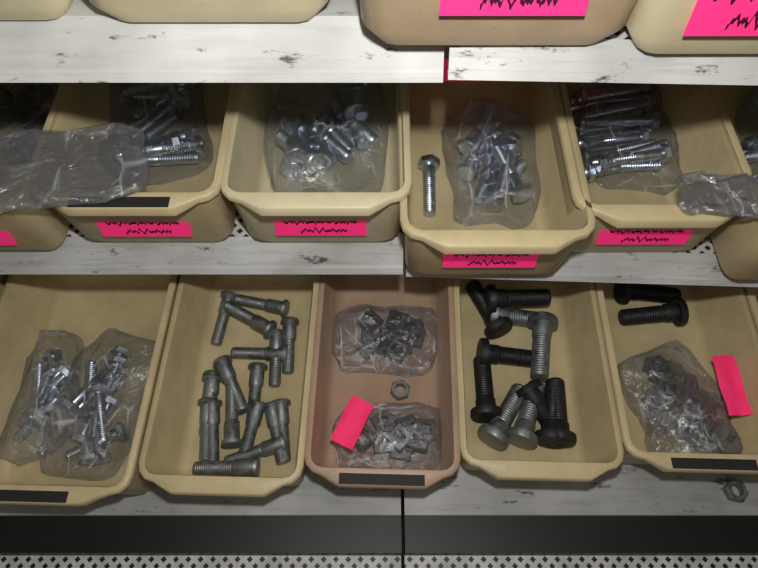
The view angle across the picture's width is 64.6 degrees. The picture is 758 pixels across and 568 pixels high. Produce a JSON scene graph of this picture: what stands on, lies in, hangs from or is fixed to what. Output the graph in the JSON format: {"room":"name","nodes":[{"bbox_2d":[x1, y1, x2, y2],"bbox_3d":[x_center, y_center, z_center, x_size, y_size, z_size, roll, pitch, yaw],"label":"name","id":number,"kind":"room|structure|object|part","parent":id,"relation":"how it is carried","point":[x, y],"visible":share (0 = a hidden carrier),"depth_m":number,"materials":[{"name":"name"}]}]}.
{"room":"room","nodes":[
{"label":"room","id":0,"kind":"room"},
{"bbox_3d":[0.000,1.076,1.103,3.200,0.050,2.440,0,60,0],"label":"floor","id":1,"kind":"structure","parent":0,"visible":0},
{"bbox_2d":[0,0,443,567],"bbox_3d":[-0.288,0.053,0.712,0.663,1.650,0.820,0,60,0],"label":"shelving unit","id":2,"kind":"object","parent":1,"relation":"on","point":[315,522],"visible":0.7,"depth_m":0.62,"materials":[{"name":"white paint"}]},
{"bbox_2d":[0,274,8,296],"bbox_3d":[-0.541,0.109,0.708,0.168,0.100,0.320,1,60,1],"label":"storage bin","id":3,"kind":"object","parent":2,"relation":"on","point":[3,277],"visible":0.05,"depth_m":0.73,"materials":[{"name":"beige plastic"}]},
{"bbox_2d":[0,83,69,249],"bbox_3d":[-0.388,-0.169,0.627,0.168,0.100,0.320,0,60,0],"label":"storage bin","id":4,"kind":"object","parent":2,"relation":"on","point":[41,227],"visible":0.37,"depth_m":0.58,"materials":[{"name":"beige plastic"}]},
{"bbox_2d":[0,83,57,164],"bbox_3d":[-0.398,-0.193,0.668,0.122,0.041,0.145,0,60,0],"label":"bag","id":5,"kind":"object","parent":4,"relation":"in","point":[30,100],"visible":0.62,"depth_m":0.67,"materials":[{"name":"plastic"}]},
{"bbox_2d":[0,0,72,19],"bbox_3d":[-0.268,-0.304,0.406,0.168,0.100,0.320,0,60,0],"label":"storage bin","id":6,"kind":"object","parent":2,"relation":"on","point":[9,9],"visible":1,"depth_m":0.38,"materials":[{"name":"plastic"}]},
{"bbox_2d":[0,274,179,505],"bbox_3d":[-0.346,0.102,0.712,0.202,0.100,0.320,1,60,1],"label":"storage bin","id":7,"kind":"object","parent":2,"relation":"on","point":[32,306],"visible":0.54,"depth_m":0.73,"materials":[{"name":"beige plastic"}]},
{"bbox_2d":[0,330,84,464],"bbox_3d":[-0.400,0.129,0.725,0.074,0.039,0.175,0,60,0],"label":"bag","id":8,"kind":"object","parent":7,"relation":"in","point":[46,384],"visible":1,"depth_m":0.72,"materials":[{"name":"plastic"}]},
{"bbox_2d":[38,328,155,480],"bbox_3d":[-0.331,0.137,0.716,0.107,0.047,0.188,12,61,7],"label":"bag","id":9,"kind":"object","parent":7,"relation":"in","point":[93,403],"visible":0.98,"depth_m":0.70,"materials":[{"name":"plastic"}]},
{"bbox_2d":[29,83,236,241],"bbox_3d":[-0.222,-0.178,0.632,0.168,0.100,0.320,0,60,0],"label":"storage bin","id":10,"kind":"object","parent":2,"relation":"on","point":[186,202],"visible":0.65,"depth_m":0.59,"materials":[{"name":"beige plastic"}]},
{"bbox_2d":[0,122,149,210],"bbox_3d":[-0.276,-0.105,0.525,0.155,0.008,0.099,0,60,0],"label":"bag","id":11,"kind":"object","parent":10,"relation":"on","point":[73,130],"visible":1,"depth_m":0.53,"materials":[{"name":"clear plastic"}]},
{"bbox_2d":[98,83,212,181],"bbox_3d":[-0.238,-0.182,0.657,0.112,0.049,0.154,0,60,0],"label":"bag","id":12,"kind":"object","parent":10,"relation":"in","point":[158,116],"visible":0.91,"depth_m":0.66,"materials":[{"name":"plastic"}]},
{"bbox_2d":[89,0,327,21],"bbox_3d":[-0.106,-0.303,0.405,0.168,0.100,0.320,0,60,0],"label":"storage bin","id":13,"kind":"object","parent":2,"relation":"on","point":[123,10],"visible":1,"depth_m":0.37,"materials":[{"name":"plastic"}]},
{"bbox_2d":[139,274,319,496],"bbox_3d":[-0.157,0.094,0.716,0.168,0.100,0.320,1,60,1],"label":"storage bin","id":14,"kind":"object","parent":2,"relation":"on","point":[171,442],"visible":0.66,"depth_m":0.72,"materials":[{"name":"beige plastic"}]},
{"bbox_2d":[197,398,211,460],"bbox_3d":[-0.204,0.172,0.708,0.024,0.024,0.073,-4,60,-2],"label":"stud","id":15,"kind":"object","parent":14,"relation":"in","point":[204,458],"visible":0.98,"depth_m":0.70,"materials":[{"name":"metal"}]},
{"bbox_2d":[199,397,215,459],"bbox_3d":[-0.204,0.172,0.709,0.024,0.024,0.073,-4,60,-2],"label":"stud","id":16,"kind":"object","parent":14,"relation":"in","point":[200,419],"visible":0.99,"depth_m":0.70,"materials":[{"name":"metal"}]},
{"bbox_2d":[199,374,221,434],"bbox_3d":[-0.206,0.146,0.723,0.024,0.024,0.073,0,60,0],"label":"stud","id":17,"kind":"object","parent":14,"relation":"in","point":[207,379],"visible":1,"depth_m":0.73,"materials":[{"name":"metal"}]},
{"bbox_2d":[202,369,219,398],"bbox_3d":[-0.203,0.141,0.726,0.024,0.024,0.073,-4,60,-2],"label":"bolt","id":18,"kind":"object","parent":14,"relation":"in","point":[215,386],"visible":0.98,"depth_m":0.73,"materials":[{"name":"metal"}]},
{"bbox_2d":[203,399,222,460],"bbox_3d":[-0.197,0.173,0.708,0.024,0.024,0.073,-7,60,-4],"label":"stud","id":19,"kind":"object","parent":14,"relation":"in","point":[214,405],"visible":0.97,"depth_m":0.70,"materials":[{"name":"metal"}]},
{"bbox_2d":[211,290,236,345],"bbox_3d":[-0.204,0.044,0.782,0.024,0.024,0.073,7,60,4],"label":"bolt","id":20,"kind":"object","parent":14,"relation":"in","point":[220,327],"visible":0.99,"depth_m":0.78,"materials":[{"name":"metal"}]},
{"bbox_2d":[193,455,260,476],"bbox_3d":[-0.171,0.205,0.671,0.072,0.024,0.024,-1,60,-1],"label":"stud","id":21,"kind":"object","parent":14,"relation":"in","point":[244,466],"visible":1,"depth_m":0.66,"materials":[{"name":"metal"}]},
{"bbox_2d":[213,355,247,412],"bbox_3d":[-0.176,0.121,0.719,0.024,0.024,0.072,-24,63,-13],"label":"bolt","id":22,"kind":"object","parent":14,"relation":"in","point":[223,363],"visible":1,"depth_m":0.72,"materials":[{"name":"metal"}]},
{"bbox_2d":[221,385,242,447],"bbox_3d":[-0.172,0.152,0.701,0.024,0.024,0.072,-6,60,-3],"label":"stud","id":23,"kind":"object","parent":14,"relation":"in","point":[232,439],"visible":1,"depth_m":0.69,"materials":[{"name":"metal"}]},
{"bbox_2d":[223,301,276,337],"bbox_3d":[-0.166,0.042,0.764,0.072,0.024,0.024,26,63,14],"label":"bolt","id":24,"kind":"object","parent":14,"relation":"in","point":[258,322],"visible":1,"depth_m":0.76,"materials":[{"name":"metal"}]},
{"bbox_2d":[239,400,264,458],"bbox_3d":[-0.152,0.174,0.707,0.024,0.024,0.073,9,60,5],"label":"stud","id":25,"kind":"object","parent":14,"relation":"in","point":[255,414],"visible":0.9,"depth_m":0.71,"materials":[{"name":"metal"}]},
{"bbox_2d":[224,432,286,460],"bbox_3d":[-0.143,0.194,0.696,0.073,0.024,0.024,-16,61,-9],"label":"stud","id":26,"kind":"object","parent":14,"relation":"in","point":[268,447],"visible":0.74,"depth_m":0.69,"materials":[{"name":"metal"}]},
{"bbox_2d":[246,362,267,417],"bbox_3d":[-0.151,0.132,0.731,0.024,0.024,0.073,1,60,0],"label":"stud","id":27,"kind":"object","parent":14,"relation":"in","point":[257,369],"visible":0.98,"depth_m":0.73,"materials":[{"name":"metal"}]},
{"bbox_2d":[230,344,287,361],"bbox_3d":[-0.151,0.087,0.757,0.073,0.024,0.024,2,60,1],"label":"stud","id":28,"kind":"object","parent":14,"relation":"in","point":[266,353],"visible":1,"depth_m":0.75,"materials":[{"name":"metal"}]},
{"bbox_2d":[234,294,289,317],"bbox_3d":[-0.156,0.025,0.793,0.073,0.024,0.024,12,61,7],"label":"stud","id":29,"kind":"object","parent":14,"relation":"in","point":[282,308],"visible":0.99,"depth_m":0.79,"materials":[{"name":"metal"}]},
{"bbox_2d":[262,401,287,464],"bbox_3d":[-0.121,0.175,0.707,0.024,0.024,0.073,-13,61,-7],"label":"stud","id":30,"kind":"object","parent":14,"relation":"on","point":[269,408],"visible":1,"depth_m":0.71,"materials":[{"name":"metal"}]},
{"bbox_2d":[269,329,283,387],"bbox_3d":[-0.130,0.093,0.754,0.024,0.024,0.073,-2,60,-1],"label":"stud","id":31,"kind":"object","parent":14,"relation":"in","point":[276,340],"visible":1,"depth_m":0.75,"materials":[{"name":"metal"}]},
{"bbox_2d":[273,398,290,461],"bbox_3d":[-0.114,0.173,0.708,0.024,0.024,0.073,-7,60,-4],"label":"stud","id":32,"kind":"object","parent":14,"relation":"in","point":[282,408],"visible":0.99,"depth_m":0.71,"materials":[{"name":"metal"}]},
{"bbox_2d":[280,316,298,373],"bbox_3d":[-0.115,0.078,0.763,0.024,0.024,0.073,-2,60,-1],"label":"stud","id":33,"kind":"object","parent":14,"relation":"in","point":[289,323],"visible":1,"depth_m":0.76,"materials":[{"name":"metal"}]},
{"bbox_2d":[220,83,411,241],"bbox_3d":[-0.055,-0.178,0.632,0.168,0.100,0.320,0,60,0],"label":"storage bin","id":34,"kind":"object","parent":2,"relation":"on","point":[333,204],"visible":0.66,"depth_m":0.59,"materials":[{"name":"plastic"}]},
{"bbox_2d":[264,83,388,191],"bbox_3d":[-0.055,-0.175,0.651,0.139,0.053,0.196,0,60,0],"label":"bag","id":35,"kind":"object","parent":34,"relation":"in","point":[309,147],"visible":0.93,"depth_m":0.65,"materials":[{"name":"plastic"}]},
{"bbox_2d":[304,232,460,489],"bbox_3d":[0.007,0.088,0.720,0.160,0.100,0.320,1,60,1],"label":"storage bin","id":36,"kind":"object","parent":2,"relation":"on","point":[332,388],"visible":0.59,"depth_m":0.74,"materials":[{"name":"plastic"}]},
{"bbox_2d":[332,304,436,375],"bbox_3d":[0.008,0.066,0.761,0.135,0.040,0.097,0,60,0],"label":"bag","id":37,"kind":"object","parent":36,"relation":"in","point":[403,332],"visible":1,"depth_m":0.76,"materials":[{"name":"plastic"}]},
{"bbox_2d":[330,395,440,469],"bbox_3d":[0.008,0.171,0.691,0.128,0.056,0.088,0,60,0],"label":"bag","id":38,"kind":"object","parent":36,"relation":"in","point":[409,433],"visible":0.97,"depth_m":0.69,"materials":[{"name":"plastic"}]},
{"bbox_2d":[390,380,409,400],"bbox_3d":[0.026,0.131,0.740,0.025,0.011,0.022,-15,61,-8],"label":"nut","id":39,"kind":"object","parent":36,"relation":"in","point":[402,383],"visible":1,"depth_m":0.74,"materials":[{"name":"metal"}]},
{"bbox_2d":[401,25,757,567],"bbox_3d":[0.331,0.049,0.714,0.605,1.650,0.830,0,60,0],"label":"shelving unit","id":40,"kind":"object","parent":1,"relation":"on","point":[629,515],"visible":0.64,"depth_m":0.67,"materials":[{"name":"paint"}]},
{"bbox_3d":[0.049,0.426,1.018,0.035,0.746,0.035,0,60,0],"label":"upright post","id":41,"kind":"part","parent":40,"relation":"part of","materials":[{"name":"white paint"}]},
{"bbox_2d":[397,45,595,274],"bbox_3d":[0.102,-0.144,0.622,0.168,0.100,0.320,0,60,0],"label":"storage bin","id":42,"kind":"object","parent":40,"relation":"on","point":[438,244],"visible":0.57,"depth_m":0.63,"materials":[{"name":"beige plastic"}]},
{"bbox_2d":[418,154,439,216],"bbox_3d":[0.053,-0.105,0.636,0.023,0.024,0.070,1,60,1],"label":"bolt","id":43,"kind":"object","parent":42,"relation":"in","point":[429,163],"visible":1,"depth_m":0.64,"materials":[{"name":"metal"}]},
{"bbox_2d":[441,59,540,226],"bbox_3d":[0.117,-0.147,0.626,0.112,0.084,0.162,0,60,0],"label":"bag","id":44,"kind":"object","parent":42,"relation":"in","point":[498,150],"visible":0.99,"depth_m":0.64,"materials":[{"name":"plastic"}]},
{"bbox_2d":[359,0,637,44],"bbox_3d":[0.070,-0.284,0.394,0.178,0.100,0.320,0,60,0],"label":"storage bin","id":45,"kind":"object","parent":40,"relation":"on","point":[395,22],"visible":1,"depth_m":0.35,"materials":[{"name":"beige plastic"}]},
{"bbox_2d":[453,278,623,481],"bbox_3d":[0.171,0.082,0.724,0.168,0.100,0.320,1,60,1],"label":"storage bin","id":46,"kind":"object","parent":40,"relation":"on","point":[578,355],"visible":0.55,"depth_m":0.71,"materials":[{"name":"beige plastic"}]},
{"bbox_2d":[470,355,501,423],"bbox_3d":[0.128,0.124,0.729,0.038,0.038,0.082,1,60,1],"label":"stud","id":47,"kind":"object","parent":46,"relation":"in","point":[486,408],"visible":0.98,"depth_m":0.72,"materials":[{"name":"black metal"}]},
{"bbox_2d":[465,280,512,338],"bbox_3d":[0.140,0.029,0.783,0.038,0.038,0.082,-20,62,-11],"label":"stud","id":48,"kind":"object","parent":46,"relation":"in","point":[495,329],"visible":0.73,"depth_m":0.77,"materials":[{"name":"black metal"}]},
{"bbox_2d":[478,383,523,449],"bbox_3d":[0.151,0.153,0.712,0.038,0.038,0.082,30,64,16],"label":"stud","id":49,"kind":"object","parent":46,"relation":"in","point":[493,434],"visible":0.96,"depth_m":0.70,"materials":[{"name":"metal"}]},
{"bbox_2d":[476,338,531,366],"bbox_3d":[0.164,0.089,0.749,0.082,0.038,0.038,5,60,3],"label":"stud","id":50,"kind":"object","parent":46,"relation":"in","point":[495,354],"visible":0.76,"depth_m":0.74,"materials":[{"name":"black metal"}]},
{"bbox_2d":[490,307,536,326],"bbox_3d":[0.181,0.042,0.776,0.082,0.038,0.038,5,60,3],"label":"bolt","id":51,"kind":"object","parent":46,"relation":"in","point":[519,317],"visible":0.52,"depth_m":0.77,"materials":[{"name":"metal"}]},
{"bbox_2d":[484,284,550,313],"bbox_3d":[0.178,0.018,0.766,0.080,0.038,0.038,-2,60,-1],"label":"bolt","id":52,"kind":"object","parent":46,"relation":"in","point":[494,298],"visible":1,"depth_m":0.76,"materials":[{"name":"black metal"}]},
{"bbox_2d":[506,380,544,449],"bbox_3d":[0.178,0.151,0.713,0.038,0.038,0.082,19,62,11],"label":"bolt","id":53,"kind":"object","parent":46,"relation":"in","point":[522,435],"visible":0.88,"depth_m":0.70,"materials":[{"name":"metal"}]},
{"bbox_2d":[515,379,567,448],"bbox_3d":[0.197,0.154,0.711,0.038,0.038,0.082,-26,63,-14],"label":"bolt","id":54,"kind":"object","parent":46,"relation":"in","point":[530,391],"visible":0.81,"depth_m":0.71,"materials":[{"name":"black metal"}]},
{"bbox_2d":[527,311,558,379],"bbox_3d":[0.198,0.077,0.732,0.038,0.038,0.080,9,60,5],"label":"bolt","id":55,"kind":"object","parent":46,"relation":"in","point":[542,323],"visible":1,"depth_m":0.73,"materials":[{"name":"metal"}]},
{"bbox_2d":[534,378,566,448],"bbox_3d":[0.207,0.151,0.713,0.038,0.038,0.082,12,61,7],"label":"bolt","id":56,"kind":"object","parent":46,"relation":"in","point":[548,435],"visible":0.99,"depth_m":0.70,"materials":[{"name":"black metal"}]},
{"bbox_2d":[552,377,576,448],"bbox_3d":[0.213,0.150,0.714,0.038,0.038,0.082,5,60,3],"label":"bolt","id":57,"kind":"object","parent":46,"relation":"in","point":[563,427],"visible":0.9,"depth_m":0.70,"materials":[{"name":"black metal"}]},
{"bbox_2d":[542,82,752,251],"bbox_3d":[0.250,-0.168,0.635,0.158,0.100,0.320,0,60,0],"label":"storage bin","id":58,"kind":"object","parent":40,"relation":"on","point":[639,218],"visible":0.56,"depth_m":0.59,"materials":[{"name":"beige plastic"}]},
{"bbox_2d":[568,82,682,194],"bbox_3d":[0.257,-0.185,0.646,0.120,0.088,0.160,0,60,0],"label":"bag","id":59,"kind":"object","parent":58,"relation":"in","point":[637,152],"visible":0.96,"depth_m":0.66,"materials":[{"name":"plastic"}]},
{"bbox_2d":[676,171,757,218],"bbox_3d":[0.298,-0.078,0.519,0.084,0.008,0.055,0,60,0],"label":"bag","id":60,"kind":"object","parent":58,"relation":"on","point":[707,175],"visible":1,"depth_m":0.52,"materials":[{"name":"clear plastic"}]},
{"bbox_2d":[594,282,757,473],"bbox_3d":[0.344,0.075,0.727,0.174,0.100,0.320,1,60,1],"label":"storage bin","id":61,"kind":"object","parent":40,"relation":"on","point":[720,322],"visible":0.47,"depth_m":0.73,"materials":[{"name":"beige plastic"}]},
{"bbox_2d":[614,283,681,303],"bbox_3d":[0.358,0.011,0.794,0.082,0.038,0.038,5,60,3],"label":"bolt","id":62,"kind":"object","parent":61,"relation":"in","point":[623,292],"visible":0.93,"depth_m":0.79,"materials":[{"name":"black metal"}]},
{"bbox_2d":[618,297,688,325],"bbox_3d":[0.355,0.039,0.778,0.082,0.038,0.038,-4,60,-3],"label":"bolt","id":63,"kind":"object","parent":61,"relation":"in","point":[676,311],"visible":1,"depth_m":0.77,"materials":[{"name":"black metal"}]},
{"bbox_2d":[618,340,721,435],"bbox_3d":[0.356,0.119,0.728,0.112,0.044,0.101,-17,61,-9],"label":"bag","id":64,"kind":"object","parent":61,"relation":"in","point":[669,387],"visible":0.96,"depth_m":0.72,"materials":[{"name":"plastic"}]},
{"bbox_2d":[642,355,752,453],"bbox_3d":[0.366,0.146,0.699,0.102,0.067,0.111,0,60,0],"label":"bag","id":65,"kind":"object","parent":61,"relation":"in","point":[707,432],"visible":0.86,"depth_m":0.69,"materials":[{"name":"plastic"}]},
{"bbox_2d":[626,0,757,53],"bbox_3d":[0.246,-0.277,0.390,0.210,0.100,0.320,0,60,0],"label":"storage bin","id":66,"kind":"object","parent":40,"relation":"on","point":[654,26],"visible":0.98,"depth_m":0.34,"materials":[{"name":"plastic"}]},
{"bbox_2d":[710,85,757,279],"bbox_3d":[0.412,-0.139,0.619,0.168,0.100,0.320,0,60,0],"label":"storage bin","id":67,"kind":"object","parent":40,"relation":"on","point":[735,241],"visible":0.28,"depth_m":0.58,"materials":[{"name":"beige plastic"}]},
{"bbox_2d":[735,85,757,179],"bbox_3d":[0.439,-0.165,0.659,0.090,0.045,0.144,0,60,0],"label":"bag","id":68,"kind":"object","parent":67,"relation":"in","point":[748,144],"visible":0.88,"depth_m":0.66,"materials":[{"name":"plastic"}]},
{"bbox_2d":[722,479,748,502],"bbox_3d":[0.407,0.237,0.686,0.022,0.011,0.025,40,68,20],"label":"nut","id":69,"kind":"object","parent":40,"relation":"on","point":[727,489],"visible":1,"depth_m":0.68,"materials":[{"name":"metal"}]},
{"bbox_2d":[743,287,757,332],"bbox_3d":[0.519,0.068,0.732,0.168,0.100,0.320,1,60,1],"label":"storage bin","id":70,"kind":"object","parent":40,"relation":"on","point":[751,293],"visible":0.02,"depth_m":0.70,"materials":[{"name":"beige plastic"}]}
]}

